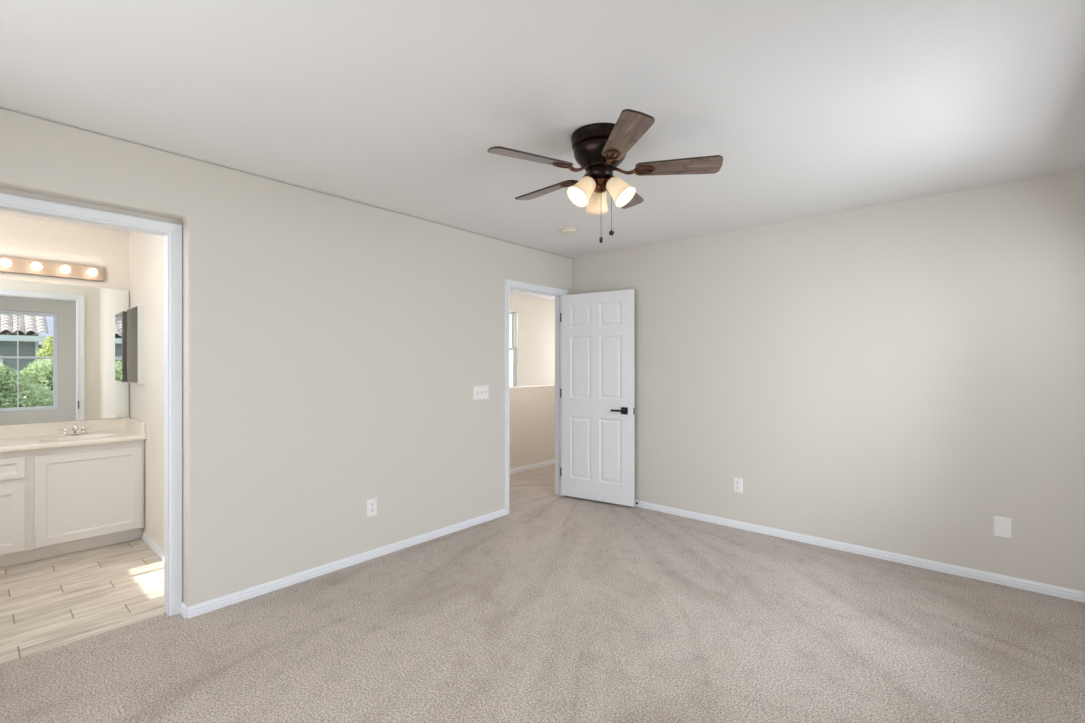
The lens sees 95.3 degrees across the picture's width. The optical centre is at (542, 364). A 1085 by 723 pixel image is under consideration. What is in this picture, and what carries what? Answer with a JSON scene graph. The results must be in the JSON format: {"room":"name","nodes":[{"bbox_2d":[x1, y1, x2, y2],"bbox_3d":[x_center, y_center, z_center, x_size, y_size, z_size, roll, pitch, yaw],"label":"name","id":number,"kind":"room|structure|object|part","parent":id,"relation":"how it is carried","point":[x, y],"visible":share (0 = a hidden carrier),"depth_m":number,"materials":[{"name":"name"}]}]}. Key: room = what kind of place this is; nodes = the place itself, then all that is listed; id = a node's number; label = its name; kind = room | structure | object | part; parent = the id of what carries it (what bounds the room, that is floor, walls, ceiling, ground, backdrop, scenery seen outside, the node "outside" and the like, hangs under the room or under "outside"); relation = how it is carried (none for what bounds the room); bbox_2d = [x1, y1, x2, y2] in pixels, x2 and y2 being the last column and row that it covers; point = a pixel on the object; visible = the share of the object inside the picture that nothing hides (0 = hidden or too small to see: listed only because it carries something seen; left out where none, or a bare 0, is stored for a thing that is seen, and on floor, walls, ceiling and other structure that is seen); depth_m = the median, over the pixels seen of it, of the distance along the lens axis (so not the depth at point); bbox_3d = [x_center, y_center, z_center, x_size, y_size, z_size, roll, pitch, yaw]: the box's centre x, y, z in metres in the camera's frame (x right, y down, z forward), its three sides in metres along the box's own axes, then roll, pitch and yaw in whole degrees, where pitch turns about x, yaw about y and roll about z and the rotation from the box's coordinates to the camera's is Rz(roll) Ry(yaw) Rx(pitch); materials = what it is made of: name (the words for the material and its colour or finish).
{"room":"empty bedroom","nodes":[
{"label":"empty bedroom","id":0,"kind":"room"},
{"bbox_2d":[0,214,128,289],"bbox_3d":[-4.282,0.120,3.348,0.120,2.440,2.286,0,0,41],"label":"wall","id":1,"kind":"structure","parent":0,"point":[20,237],"depth_m":3.88,"materials":[{"name":"beige paint"}]},
{"bbox_2d":[0,256,103,281],"bbox_3d":[-3.859,-0.733,3.660,0.111,0.116,0.940,0,0,41],"label":"vanity light bar","id":2,"kind":"object","parent":1,"relation":"attached to","point":[8,264],"visible":1,"depth_m":3.79,"materials":[{"name":"beige"}]},
{"bbox_3d":[-3.891,-0.733,3.585,0.061,0.058,0.058,0,0,41],"label":"globe bulb","id":3,"kind":"part","parent":2,"relation":"part of","materials":[{"name":"white glass"}]},
{"bbox_3d":[-3.789,-0.733,3.703,0.061,0.058,0.058,0,0,41],"label":"globe bulb","id":4,"kind":"part","parent":2,"relation":"part of","materials":[{"name":"white glass"}]},
{"bbox_3d":[-3.686,-0.733,3.821,0.061,0.058,0.058,0,0,41],"label":"globe bulb","id":5,"kind":"part","parent":2,"relation":"part of","materials":[{"name":"white glass"}]},
{"bbox_3d":[-3.584,-0.733,3.940,0.061,0.058,0.058,0,0,41],"label":"globe bulb","id":6,"kind":"part","parent":2,"relation":"part of","materials":[{"name":"white glass"}]},
{"bbox_2d":[0,417,126,437],"bbox_3d":[-4.048,0.495,3.507,0.022,0.095,1.734,0,0,41],"label":"backsplash","id":7,"kind":"structure","parent":1,"relation":"attached to","point":[31,429],"depth_m":3.82,"materials":[{"name":"stone"}]},
{"bbox_2d":[0,279,128,424],"bbox_3d":[-3.999,-0.087,3.562,0.008,1.066,1.580,0,0,42],"label":"vanity mirror","id":8,"kind":"object","parent":1,"relation":"attached to","point":[63,348],"visible":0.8,"depth_m":3.84,"materials":[{"name":"clear glass"}]},
{"bbox_2d":[0,187,182,224],"bbox_3d":[-2.601,0.120,1.982,0.070,2.440,2.420,0,0,41],"label":"wall","id":9,"kind":"structure","parent":0,"point":[2,189],"depth_m":2.39,"materials":[{"name":"grey paint"}]},
{"bbox_2d":[0,193,182,615],"bbox_3d":[-2.272,0.291,2.372,0.118,2.098,0.885,0,0,41],"label":"trim","id":10,"kind":"structure","parent":9,"relation":"attached to","point":[172,233],"depth_m":2.64,"materials":[{"name":"white paint"}]},
{"bbox_2d":[129,231,163,549],"bbox_3d":[-2.723,0.120,3.599,2.230,2.440,0.134,0,0,41],"label":"wall","id":11,"kind":"structure","parent":0,"point":[146,251],"depth_m":3.65,"materials":[{"name":"beige paint"}]},
{"bbox_2d":[127,305,143,383],"bbox_3d":[-3.240,-0.150,3.933,0.410,0.604,0.038,0,0,41],"label":"medicine cabinet","id":12,"kind":"object","parent":11,"relation":"attached to","point":[135,315],"visible":1,"depth_m":3.84,"materials":[{"name":"white paint"}]},
{"bbox_3d":[-3.252,-0.150,3.920,0.396,0.590,0.002,0,0,41],"label":"mirror door","id":13,"kind":"part","parent":12,"relation":"part of","materials":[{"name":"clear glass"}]},
{"bbox_2d":[141,531,163,560],"bbox_3d":[-2.511,1.316,3.318,1.518,0.057,0.014,0,0,41],"label":"baseboard","id":14,"kind":"structure","parent":11,"relation":"attached to","point":[145,537],"depth_m":3.58,"materials":[{"name":"white paint"}]},
{"bbox_2d":[0,107,572,606],"bbox_3d":[-1.277,0.120,3.382,0.100,2.440,4.770,0,0,41],"label":"wall","id":15,"kind":"structure","parent":0,"point":[336,350],"depth_m":3.08,"materials":[{"name":"grey paint"}]},
{"bbox_2d":[180,602,187,618],"bbox_3d":[-1.912,1.312,2.636,0.083,0.057,0.014,0,0,41],"label":"baseboard","id":16,"kind":"structure","parent":15,"relation":"attached to","point":[184,609],"depth_m":2.62,"materials":[{"name":"white paint"}]},
{"bbox_2d":[188,509,504,618],"bbox_3d":[-1.194,1.312,3.390,0.014,0.057,4.650,0,0,41],"label":"baseboard","id":17,"kind":"structure","parent":15,"relation":"attached to","point":[226,600],"depth_m":3.17,"materials":[{"name":"white paint"}]},
{"bbox_2d":[367,498,376,516],"bbox_3d":[-1.176,0.990,3.415,0.009,0.118,0.074,0,0,41],"label":"wall outlet","id":18,"kind":"object","parent":15,"relation":"attached to","point":[371,503],"visible":1,"depth_m":3.41,"materials":[{"name":"white plastic"}]},
{"bbox_2d":[474,385,488,399],"bbox_3d":[-0.513,0.240,4.176,0.017,0.118,0.168,0,0,41],"label":"light switch","id":19,"kind":"object","parent":15,"relation":"attached to","point":[480,392],"visible":1,"depth_m":4.18,"materials":[{"name":"white plastic"}]},
{"bbox_2d":[504,279,567,514],"bbox_3d":[-0.085,0.292,4.760,0.135,2.096,0.896,0,0,41],"label":"trim","id":20,"kind":"structure","parent":15,"relation":"attached to","point":[557,293],"depth_m":4.72,"materials":[{"name":"white paint"}]},
{"bbox_2d":[561,289,634,506],"bbox_3d":[0.524,0.313,4.792,0.783,2.010,0.125,0,0,33],"label":"door","id":21,"kind":"structure","parent":20,"relation":"attached to","point":[597,329],"depth_m":4.77,"materials":[{"name":"white paint"}]},
{"bbox_3d":[0.757,0.435,4.604,0.066,0.066,0.030,0,0,33],"label":"handle","id":22,"kind":"part","parent":21,"relation":"part of","materials":[{"name":"black metal"}]},
{"bbox_2d":[509,294,554,386],"bbox_3d":[-1.474,0.720,6.707,0.150,3.640,6.200,0,0,41],"label":"wall","id":23,"kind":"structure","parent":0,"point":[534,317],"depth_m":8.12,"materials":[{"name":"white paint"}]},
{"bbox_2d":[509,312,514,386],"bbox_3d":[-0.718,-0.195,7.623,0.075,1.270,0.775,0,0,41],"label":"window","id":24,"kind":"structure","parent":23,"relation":"in","point":[512,348],"depth_m":7.88,"materials":[{"name":"white plastic"}]},
{"bbox_3d":[-0.729,-0.518,7.633,0.024,0.595,0.747,0,0,41],"label":"sash","id":25,"kind":"part","parent":24,"relation":"part of","materials":[{"name":"white plastic"}]},
{"bbox_3d":[-0.710,0.085,7.616,0.024,0.683,0.747,0,0,41],"label":"sash","id":26,"kind":"part","parent":24,"relation":"part of","materials":[{"name":"white plastic"}]},
{"bbox_2d":[509,385,554,468],"bbox_3d":[-0.569,0.813,5.924,0.115,1.055,6.200,0,0,41],"label":"wall","id":27,"kind":"structure","parent":0,"point":[531,408],"depth_m":6.33,"materials":[{"name":"white paint"}]},
{"bbox_2d":[509,459,554,473],"bbox_3d":[-0.137,1.312,5.556,1.020,0.057,6.190,0,0,41],"label":"baseboard","id":28,"kind":"structure","parent":27,"relation":"attached to","point":[549,462],"depth_m":6.32,"materials":[{"name":"white paint"}]},
{"bbox_2d":[0,0,1084,299],"bbox_3d":[0.085,-1.150,3.771,6.350,0.100,8.800,0,0,41],"label":"ceiling","id":29,"kind":"structure","parent":0,"point":[810,108],"depth_m":2.03,"materials":[{"name":"white paint"}]},
{"bbox_2d":[560,227,576,234],"bbox_3d":[0.211,-1.080,4.025,0.140,0.039,0.140,0,0,41],"label":"smoke detector","id":30,"kind":"object","parent":29,"relation":"attached to","point":[564,230],"visible":1,"depth_m":3.98,"materials":[{"name":"beige plastic"}]},
{"bbox_2d":[487,109,722,242],"bbox_3d":[0.260,-0.837,2.419,1.064,0.525,1.090,0,0,41],"label":"ceiling fan","id":31,"kind":"object","parent":29,"relation":"hanging from","point":[598,148],"visible":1,"depth_m":2.31,"materials":[{"name":"brown wood"}]},
{"bbox_3d":[-0.049,-0.930,2.225,0.399,0.009,0.132,0,13,-27],"label":"blade","id":32,"kind":"part","parent":31,"relation":"part of","materials":[{"name":"brown wood"}]},
{"bbox_3d":[0.020,-0.930,2.650,0.399,0.009,0.132,0,13,45],"label":"blade","id":33,"kind":"part","parent":31,"relation":"part of","materials":[{"name":"brown wood"}]},
{"bbox_3d":[0.180,-0.818,2.342,0.116,0.143,0.141,0,0,41],"label":"lamp shade","id":34,"kind":"part","parent":31,"relation":"part of","materials":[{"name":"white glass"}]},
{"bbox_3d":[0.197,-0.831,2.345,0.056,0.071,0.065,0,0,41],"label":"light bulb","id":35,"kind":"part","parent":31,"relation":"part of","materials":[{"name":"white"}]},
{"bbox_3d":[0.271,-0.818,2.498,0.115,0.143,0.141,0,0,18],"label":"lamp shade","id":36,"kind":"part","parent":31,"relation":"part of","materials":[{"name":"white glass"}]},
{"bbox_3d":[0.335,-0.779,2.400,0.003,0.262,0.003,0,0,41],"label":"pull chain","id":37,"kind":"part","parent":31,"relation":"part of","materials":[{"name":"grey metal"}]},
{"bbox_3d":[0.372,-0.818,2.341,0.141,0.143,0.117,0,0,41],"label":"lamp shade","id":38,"kind":"part","parent":31,"relation":"part of","materials":[{"name":"white glass"}]},
{"bbox_3d":[0.445,-0.930,2.716,0.132,0.009,0.399,-15,-7,26],"label":"blade","id":39,"kind":"part","parent":31,"relation":"part of","materials":[{"name":"brown wood"}]},
{"bbox_3d":[0.334,-0.930,2.028,0.132,0.009,0.399,13,-2,-9],"label":"blade","id":40,"kind":"part","parent":31,"relation":"part of","materials":[{"name":"brown wood"}]},
{"bbox_3d":[0.640,-0.930,2.332,0.399,0.009,0.132,0,-13,9],"label":"blade","id":41,"kind":"part","parent":31,"relation":"part of","materials":[{"name":"brown wood"}]},
{"bbox_2d":[0,464,1084,722],"bbox_3d":[0.097,1.400,3.747,6.300,0.120,8.620,0,0,41],"label":"floor","id":42,"kind":"structure","parent":0,"point":[554,608],"depth_m":2.42,"materials":[{"name":"beige carpet"}]},
{"bbox_2d":[0,440,143,567],"bbox_3d":[-3.821,0.958,3.324,0.598,0.770,1.712,0,0,41],"label":"vanity cabinet","id":43,"kind":"object","parent":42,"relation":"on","point":[57,501],"visible":0.96,"depth_m":3.47,"materials":[{"name":"white paint"}]},
{"bbox_3d":[-3.621,0.689,3.112,0.018,0.133,0.503,0,0,41],"label":"drawer","id":44,"kind":"part","parent":43,"relation":"part of","materials":[{"name":"white paint"}]},
{"bbox_3d":[-3.621,1.020,3.112,0.018,0.440,0.503,0,0,41],"label":"cabinet door","id":45,"kind":"part","parent":43,"relation":"part of","materials":[{"name":"white paint"}]},
{"bbox_2d":[0,417,145,452],"bbox_3d":[-3.819,0.557,3.310,0.626,0.220,1.734,0,0,41],"label":"countertop","id":46,"kind":"structure","parent":43,"relation":"on","point":[31,436],"depth_m":3.72,"materials":[{"name":"stone"}]},
{"bbox_2d":[59,423,89,435],"bbox_3d":[-3.551,0.495,3.752,0.137,0.090,0.140,0,0,-7],"label":"bathroom faucet","id":47,"kind":"object","parent":46,"relation":"on","point":[75,427],"visible":1,"depth_m":3.74,"materials":[{"name":"silver metal"}]},
{"bbox_3d":[-3.597,0.504,3.718,0.040,0.043,0.054,0,0,41],"label":"handle","id":48,"kind":"part","parent":47,"relation":"part of","materials":[{"name":"silver metal"}]},
{"bbox_3d":[-3.559,0.531,3.763,0.048,0.018,0.152,0,0,41],"label":"plate","id":49,"kind":"part","parent":47,"relation":"part of","materials":[{"name":"silver metal"}]},
{"bbox_3d":[-3.525,0.494,3.734,0.122,0.069,0.034,0,0,41],"label":"spout","id":50,"kind":"part","parent":47,"relation":"part of","materials":[{"name":"silver metal"}]},
{"bbox_3d":[-3.519,0.504,3.807,0.040,0.043,0.054,0,0,41],"label":"handle","id":51,"kind":"part","parent":47,"relation":"part of","materials":[{"name":"silver metal"}]},
{"bbox_3d":[-3.240,0.933,3.553,0.018,0.615,0.571,0,0,41],"label":"cabinet door","id":52,"kind":"part","parent":43,"relation":"part of","materials":[{"name":"white paint"}]},
{"bbox_2d":[573,169,1084,591],"bbox_3d":[1.798,0.120,3.955,4.000,2.440,0.120,0,0,41],"label":"wall","id":53,"kind":"structure","parent":0,"point":[905,377],"depth_m":3.38,"materials":[{"name":"grey paint"}]},
{"bbox_2d":[733,477,742,492],"bbox_3d":[1.597,0.990,4.044,0.074,0.118,0.009,0,0,41],"label":"wall outlet","id":54,"kind":"object","parent":53,"relation":"attached to","point":[737,482],"visible":1,"depth_m":4.04,"materials":[{"name":"white plastic"}]},
{"bbox_2d":[634,500,1084,602],"bbox_3d":[1.735,1.312,3.921,3.750,0.057,0.014,0,0,41],"label":"baseboard","id":55,"kind":"structure","parent":53,"relation":"attached to","point":[1047,589],"depth_m":3.38,"materials":[{"name":"white paint"}]},
{"bbox_2d":[994,516,1011,538],"bbox_3d":[2.797,0.992,3.006,0.080,0.122,0.007,0,0,41],"label":"blank wall plate","id":56,"kind":"object","parent":53,"relation":"attached to","point":[1002,526],"visible":1,"depth_m":3.00,"materials":[{"name":"white plastic"}]}
]}

